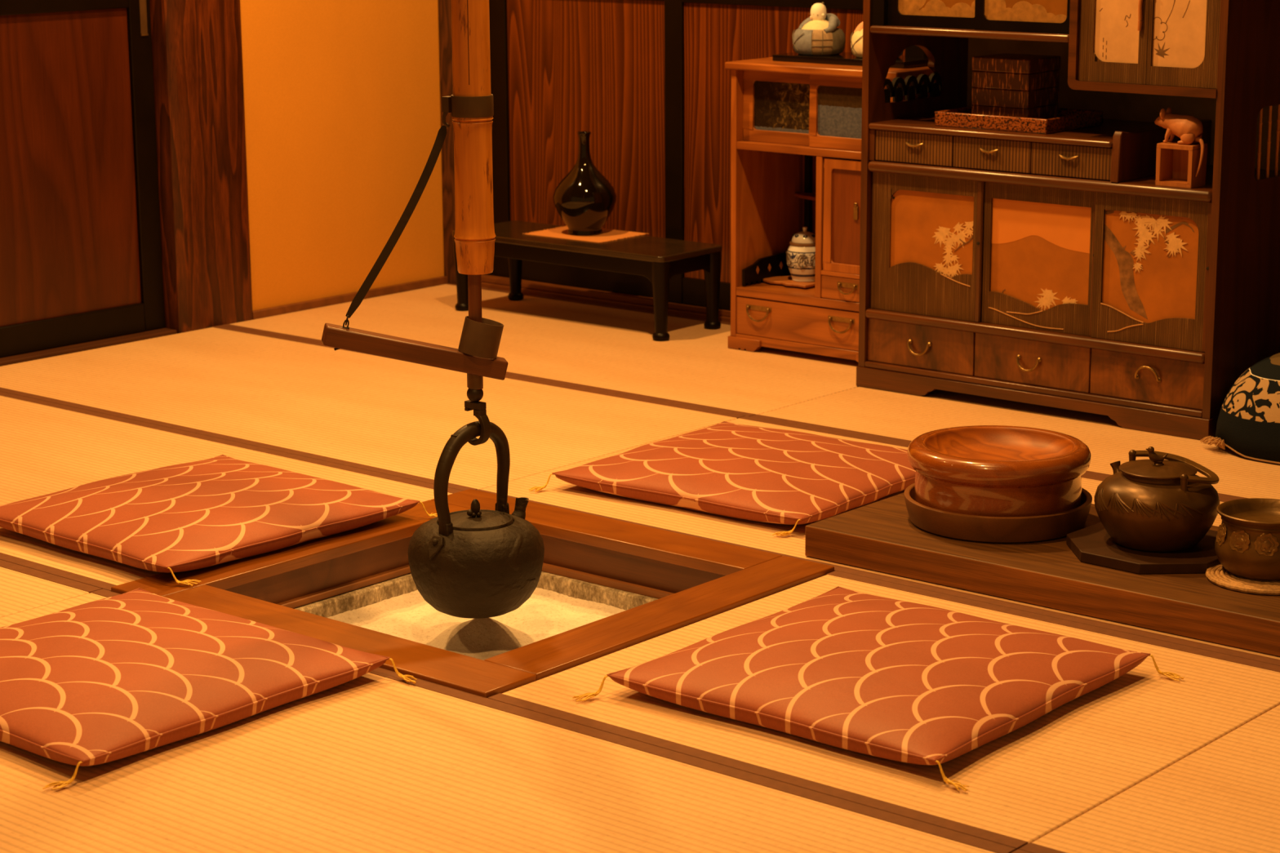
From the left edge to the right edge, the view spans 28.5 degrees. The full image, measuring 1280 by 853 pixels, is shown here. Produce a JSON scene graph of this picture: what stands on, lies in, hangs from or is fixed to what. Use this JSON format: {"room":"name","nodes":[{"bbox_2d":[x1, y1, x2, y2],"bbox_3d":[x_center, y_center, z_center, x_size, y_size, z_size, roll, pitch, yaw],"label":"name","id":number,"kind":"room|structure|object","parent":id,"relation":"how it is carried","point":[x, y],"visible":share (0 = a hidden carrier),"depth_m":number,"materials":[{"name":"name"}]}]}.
{"room":"japanese tatami room","nodes":[
{"label":"japanese tatami room","id":0,"kind":"room"},
{"bbox_2d":[240,0,444,310],"bbox_3d":[-2.480,-1.150,5.200,0.170,2.650,6.020,10,17,39],"label":"wall","id":1,"kind":"structure","parent":0,"point":[342,97],"depth_m":7.12,"materials":[{"name":"beige paint"}]},
{"bbox_2d":[0,0,164,357],"bbox_3d":[-1.599,-1.107,6.216,0.036,1.891,0.954,10,17,39],"label":"door","id":2,"kind":"structure","parent":1,"relation":"in","point":[81,260],"depth_m":6.49,"materials":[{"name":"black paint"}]},
{"bbox_2d":[0,328,177,366],"bbox_3d":[-2.526,0.077,5.379,0.153,0.038,3.805,10,17,39],"label":"trim","id":3,"kind":"structure","parent":1,"relation":"attached to","point":[23,357],"depth_m":6.53,"materials":[{"name":"brown wood"}]},
{"bbox_2d":[149,0,253,333],"bbox_3d":[-1.215,-1.492,6.614,0.164,2.520,0.264,10,17,39],"label":"wooden pillar","id":4,"kind":"structure","parent":1,"relation":"attached to","point":[197,49],"depth_m":6.73,"materials":[{"name":"brown wood"}]},
{"bbox_2d":[252,275,447,319],"bbox_3d":[-0.824,-0.363,7.229,0.018,0.041,0.764,10,17,39],"label":"baseboard","id":5,"kind":"structure","parent":1,"relation":"attached to","point":[375,292],"depth_m":7.19,"materials":[{"name":"brown wood"}]},
{"bbox_2d":[437,0,456,284],"bbox_3d":[-0.537,-1.641,7.254,0.068,2.520,0.096,10,17,39],"label":"wooden post","id":6,"kind":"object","parent":1,"relation":"attached to","point":[445,37],"depth_m":7.40,"materials":[{"name":"brown wood"}]},
{"bbox_3d":[-0.247,-2.077,3.237,6.300,0.100,6.300,10,17,39],"label":"ceiling","id":7,"kind":"structure","parent":0,"visible":0},
{"bbox_2d":[321,0,508,445],"bbox_3d":[-0.389,-1.063,4.094,0.315,2.255,0.072,-3,13,-12],"label":"hook","id":8,"kind":"object","parent":7,"relation":"hanging from","point":[471,104],"visible":1,"depth_m":4.25,"materials":[{"name":"brown wood"}]},
{"bbox_2d":[408,420,544,618],"bbox_3d":[-0.288,0.157,4.391,0.239,0.338,0.242,10,17,39],"label":"kettle","id":9,"kind":"object","parent":8,"relation":"hanging from","point":[475,562],"visible":1,"depth_m":4.33,"materials":[{"name":"black metal"}]},
{"bbox_3d":[-0.232,0.493,3.818,6.300,0.070,6.300,10,17,39],"label":"floor","id":10,"kind":"structure","parent":0,"visible":0},
{"bbox_2d":[0,560,102,617],"bbox_3d":[-1.908,0.259,4.618,1.790,0.050,0.896,10,17,39],"label":"mat","id":11,"kind":"object","parent":10,"relation":"on","point":[22,588],"visible":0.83,"depth_m":4.38,"materials":[{"name":"wicker"}]},
{"bbox_2d":[0,391,462,591],"bbox_3d":[-1.321,0.107,5.278,1.811,0.050,0.894,10,17,39],"label":"mat","id":12,"kind":"object","parent":10,"relation":"on","point":[46,447],"visible":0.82,"depth_m":5.31,"materials":[{"name":"wicker"}]},
{"bbox_2d":[0,454,437,586],"bbox_3d":[-0.837,0.148,4.768,0.692,0.074,0.698,11,17,41],"label":"floor cushion","id":13,"kind":"object","parent":12,"relation":"on","point":[222,508],"visible":0.98,"depth_m":4.65,"materials":[{"name":"fabric"}]},
{"bbox_2d":[0,325,744,490],"bbox_3d":[-0.743,-0.048,5.947,1.808,0.050,0.899,10,17,39],"label":"mat","id":14,"kind":"object","parent":10,"relation":"on","point":[306,398],"visible":0.85,"depth_m":5.86,"materials":[{"name":"wicker"}]},
{"bbox_2d":[111,488,834,697],"bbox_3d":[-0.285,0.374,4.441,0.896,0.228,0.896,10,17,39],"label":"hearth","id":15,"kind":"object","parent":10,"relation":"on","point":[664,582],"visible":0.27,"depth_m":4.52,"materials":[{"name":"brown wood"}]},
{"bbox_2d":[327,587,625,660],"bbox_3d":[-0.285,0.391,4.445,0.636,0.091,0.636,10,17,39],"label":"ash","id":16,"kind":"object","parent":15,"relation":"on","point":[546,614],"visible":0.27,"depth_m":4.60},
{"bbox_2d":[0,588,1016,852],"bbox_3d":[-0.516,0.512,3.469,1.851,0.050,0.896,10,17,39],"label":"mat","id":17,"kind":"object","parent":10,"relation":"on","point":[377,761],"visible":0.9,"depth_m":3.41,"materials":[{"name":"wicker"}]},
{"bbox_2d":[0,587,417,790],"bbox_3d":[-0.801,0.362,3.852,0.704,0.074,0.682,10,16,39],"label":"floor cushion","id":18,"kind":"object","parent":17,"relation":"on","point":[139,670],"visible":1,"depth_m":3.74,"materials":[{"name":"fabric"}]},
{"bbox_2d":[220,283,860,416],"bbox_3d":[-0.158,-0.202,6.614,1.818,0.050,0.898,10,17,39],"label":"mat","id":19,"kind":"object","parent":10,"relation":"on","point":[605,348],"visible":0.67,"depth_m":6.50,"materials":[{"name":"wicker"}]},
{"bbox_2d":[452,220,722,341],"bbox_3d":[-0.151,-0.406,6.892,0.769,0.224,0.264,10,17,39],"label":"table","id":20,"kind":"object","parent":19,"relation":"on","point":[658,260],"visible":0.91,"depth_m":6.73,"materials":[{"name":"paint"}]},
{"bbox_2d":[524,225,648,242],"bbox_3d":[-0.149,-0.530,6.926,0.286,0.002,0.207,10,16,37],"label":"table cloth","id":21,"kind":"object","parent":20,"relation":"on","point":[606,235],"visible":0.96,"depth_m":6.90,"materials":[{"name":"orange fabric"}]},
{"bbox_2d":[553,131,616,235],"bbox_3d":[-0.151,-0.667,6.896,0.174,0.279,0.174,10,17,39],"label":"vase","id":22,"kind":"object","parent":21,"relation":"on","point":[584,199],"visible":1,"depth_m":6.85,"materials":[{"name":"black ceramic"}]},
{"bbox_2d":[724,57,936,361],"bbox_3d":[0.508,-0.548,6.354,0.524,0.732,0.292,10,17,39],"label":"base cabinet","id":23,"kind":"object","parent":19,"relation":"on","point":[796,135],"visible":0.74,"depth_m":6.32,"materials":[{"name":"brown wood"}]},
{"bbox_2d":[763,275,814,288],"bbox_3d":[0.398,-0.372,6.486,0.150,0.012,0.116,10,17,39],"label":"wood slab","id":24,"kind":"object","parent":23,"relation":"on","point":[783,280],"visible":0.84,"depth_m":6.46,"materials":[{"name":"brown wood"}]},
{"bbox_2d":[786,226,815,282],"bbox_3d":[0.422,-0.444,6.461,0.094,0.138,0.092,10,17,39],"label":"lidded jar","id":25,"kind":"object","parent":24,"relation":"on","point":[801,252],"visible":0.84,"depth_m":6.43,"materials":[{"name":"white ceramic"}]},
{"bbox_2d":[736,140,861,159],"bbox_3d":[0.510,-0.702,6.322,0.466,0.019,0.274,10,17,39],"label":"shelf","id":26,"kind":"object","parent":23,"relation":"attached to","point":[823,149],"depth_m":6.24,"materials":[{"name":"brown wood"}]},
{"bbox_2d":[794,191,816,200],"bbox_3d":[0.476,-0.586,6.474,0.243,0.009,0.075,10,17,39],"label":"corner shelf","id":27,"kind":"object","parent":23,"relation":"attached to","point":[798,196],"depth_m":6.53,"materials":[{"name":"brown wood"}]},
{"bbox_2d":[772,52,928,68],"bbox_3d":[0.541,-0.917,6.286,0.400,0.016,0.170,10,17,39],"label":"display board","id":28,"kind":"object","parent":23,"relation":"on","point":[843,58],"visible":0.64,"depth_m":6.24,"materials":[{"name":"black wood"}]},
{"bbox_2d":[792,1,845,55],"bbox_3d":[0.450,-1.002,6.334,0.134,0.130,0.132,-11,17,-40],"label":"doll","id":29,"kind":"object","parent":28,"relation":"on","point":[819,34],"visible":1,"depth_m":6.30},
{"bbox_2d":[850,22,903,57],"bbox_3d":[0.589,-0.975,6.231,0.134,0.120,0.132,-11,17,-40],"label":"doll","id":30,"kind":"object","parent":28,"relation":"on","point":[856,41],"visible":0.22,"depth_m":6.21},
{"bbox_2d":[853,22,862,31],"bbox_3d":[0.585,-0.988,6.224,0.123,0.051,0.039,11,17,41],"label":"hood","id":31,"kind":"object","parent":30,"relation":"attached to","point":[860,28],"depth_m":6.24,"materials":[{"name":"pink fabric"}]},
{"bbox_2d":[476,415,1279,666],"bbox_3d":[0.649,0.204,4.798,1.834,0.050,0.899,10,17,39],"label":"mat","id":32,"kind":"object","parent":10,"relation":"on","point":[558,493],"visible":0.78,"depth_m":4.79,"materials":[{"name":"wicker"}]},
{"bbox_2d":[528,421,915,536],"bbox_3d":[0.245,0.080,5.083,0.725,0.071,0.697,9,16,37],"label":"floor cushion","id":33,"kind":"object","parent":32,"relation":"on","point":[762,474],"visible":0.81,"depth_m":4.96,"materials":[{"name":"fabric"}]},
{"bbox_2d":[804,492,1279,656],"bbox_3d":[0.982,0.264,4.282,1.400,0.058,0.464,10,17,39],"label":"wooden platform","id":34,"kind":"object","parent":32,"relation":"on","point":[881,535],"visible":0.59,"depth_m":4.26,"materials":[{"name":"brown wood"}]},
{"bbox_2d":[903,483,1092,543],"bbox_3d":[0.647,0.147,4.562,0.337,0.050,0.337,10,17,39],"label":"round tray","id":35,"kind":"object","parent":34,"relation":"on","point":[1002,530],"visible":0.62,"depth_m":4.42,"materials":[{"name":"brown wood"}]},
{"bbox_2d":[906,425,1091,516],"bbox_3d":[0.647,0.097,4.551,0.328,0.138,0.328,10,17,39],"label":"wooden bowl","id":36,"kind":"object","parent":35,"relation":"on","point":[976,470],"visible":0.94,"depth_m":4.44,"materials":[{"name":"brown wood"}]},
{"bbox_2d":[1066,522,1220,574],"bbox_3d":[0.887,0.208,4.356,0.284,0.018,0.278,10,17,39],"label":"tray","id":37,"kind":"object","parent":34,"relation":"on","point":[1092,544],"visible":0.52,"depth_m":4.28,"materials":[{"name":"brown wood"}]},
{"bbox_2d":[1093,446,1219,552],"bbox_3d":[0.889,0.117,4.331,0.212,0.170,0.213,10,17,39],"label":"kettle","id":38,"kind":"object","parent":37,"relation":"on","point":[1157,504],"visible":1,"depth_m":4.27,"materials":[{"name":"brown metal"}]},
{"bbox_2d":[1205,563,1279,595],"bbox_3d":[1.040,0.250,4.189,0.195,0.010,0.195,10,17,39],"label":"coaster","id":39,"kind":"object","parent":34,"relation":"on","point":[1218,575],"visible":0.49,"depth_m":4.14,"materials":[{"name":"wicker"}]},
{"bbox_2d":[1214,497,1279,580],"bbox_3d":[1.042,0.190,4.194,0.165,0.106,0.165,10,17,39],"label":"pot","id":40,"kind":"object","parent":39,"relation":"on","point":[1247,541],"visible":1,"depth_m":4.14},
{"bbox_2d":[488,570,1279,849],"bbox_3d":[0.414,0.421,3.845,0.932,0.050,0.894,10,17,39],"label":"mat","id":41,"kind":"object","parent":10,"relation":"on","point":[1025,784],"visible":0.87,"depth_m":3.65,"materials":[{"name":"wicker"}]},
{"bbox_2d":[572,586,1183,791],"bbox_3d":[0.378,0.361,3.833,0.703,0.072,0.711,10,16,39],"label":"floor cushion","id":42,"kind":"object","parent":41,"relation":"on","point":[842,668],"visible":1,"depth_m":3.73,"materials":[{"name":"fabric"}]},
{"bbox_2d":[751,386,1279,499],"bbox_3d":[1.240,0.051,5.459,1.841,0.050,0.898,10,17,39],"label":"mat","id":43,"kind":"object","parent":10,"relation":"on","point":[900,417],"visible":0.42,"depth_m":5.61,"materials":[{"name":"wicker"}]},
{"bbox_2d":[856,0,1279,439],"bbox_3d":[1.005,-0.714,5.737,0.945,1.322,0.441,10,17,39],"label":"cabinet","id":44,"kind":"object","parent":43,"relation":"on","point":[1055,269],"visible":0.98,"depth_m":5.60,"materials":[{"name":"brown wood"}]},
{"bbox_2d":[933,106,1103,133],"bbox_3d":[0.871,-0.709,5.790,0.302,0.033,0.253,10,17,39],"label":"lacquer tray","id":45,"kind":"object","parent":44,"relation":"on","point":[1068,119],"visible":0.8,"depth_m":5.71,"materials":[{"name":"brown wood"}]},
{"bbox_2d":[971,53,1060,119],"bbox_3d":[0.862,-0.774,5.784,0.154,0.152,0.138,10,17,39],"label":"box","id":46,"kind":"object","parent":45,"relation":"on","point":[1004,84],"visible":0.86,"depth_m":5.73,"materials":[{"name":"brown wood"}]},
{"bbox_2d":[1155,140,1207,188],"bbox_3d":[1.163,-0.563,5.411,0.087,0.090,0.066,10,17,39],"label":"display stand","id":47,"kind":"object","parent":44,"relation":"on","point":[1176,165],"visible":1,"depth_m":5.41,"materials":[{"name":"brown wood"}]},
{"bbox_2d":[1154,106,1204,177],"bbox_3d":[1.158,-0.611,5.401,0.125,0.140,0.054,10,17,39],"label":"figurine","id":48,"kind":"object","parent":47,"relation":"on","point":[1189,129],"visible":1,"depth_m":5.37,"materials":[{"name":"brown wood"}]},
{"bbox_2d":[1200,352,1279,464],"bbox_3d":[1.590,-0.053,5.328,0.656,0.204,0.561,10,17,39],"label":"pot","id":49,"kind":"object","parent":43,"relation":"on","point":[1248,422],"visible":1,"depth_m":5.27,"materials":[{"name":"ceramic"}]},
{"bbox_2d":[1012,848,1030,852],"bbox_3d":[0.885,0.766,2.311,1.815,0.050,0.896,10,17,39],"label":"mat","id":50,"kind":"object","parent":10,"relation":"on","point":[1018,851],"visible":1,"depth_m":3.20,"materials":[{"name":"fabric"}]},
{"bbox_2d":[1018,705,1279,852],"bbox_3d":[1.464,0.612,2.978,1.815,0.050,0.894,10,17,39],"label":"mat","id":51,"kind":"object","parent":10,"relation":"on","point":[1224,797],"visible":1,"depth_m":3.34,"materials":[{"name":"wicker"}]},
{"bbox_3d":[1.308,-1.325,5.879,5.050,2.650,0.120,10,17,39],"label":"wall","id":52,"kind":"structure","parent":0,"visible":0},
{"bbox_2d":[487,0,665,297],"bbox_3d":[-0.162,-1.293,7.047,0.790,1.831,0.026,10,17,39],"label":"wall panel","id":53,"kind":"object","parent":52,"relation":"in","point":[560,69],"depth_m":7.14,"materials":[{"name":"brown wood"}]},
{"bbox_2d":[481,274,730,322],"bbox_3d":[1.226,-0.116,6.093,4.510,0.058,0.085,10,17,39],"label":"trim","id":54,"kind":"structure","parent":52,"relation":"attached to","point":[580,294],"depth_m":7.16,"materials":[{"name":"brown wood"}]},
{"bbox_2d":[664,0,927,310],"bbox_3d":[0.397,-1.184,6.549,0.848,1.831,0.026,10,17,39],"label":"wall panel","id":55,"kind":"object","parent":52,"relation":"in","point":[700,36],"depth_m":6.82,"materials":[{"name":"brown wood"}]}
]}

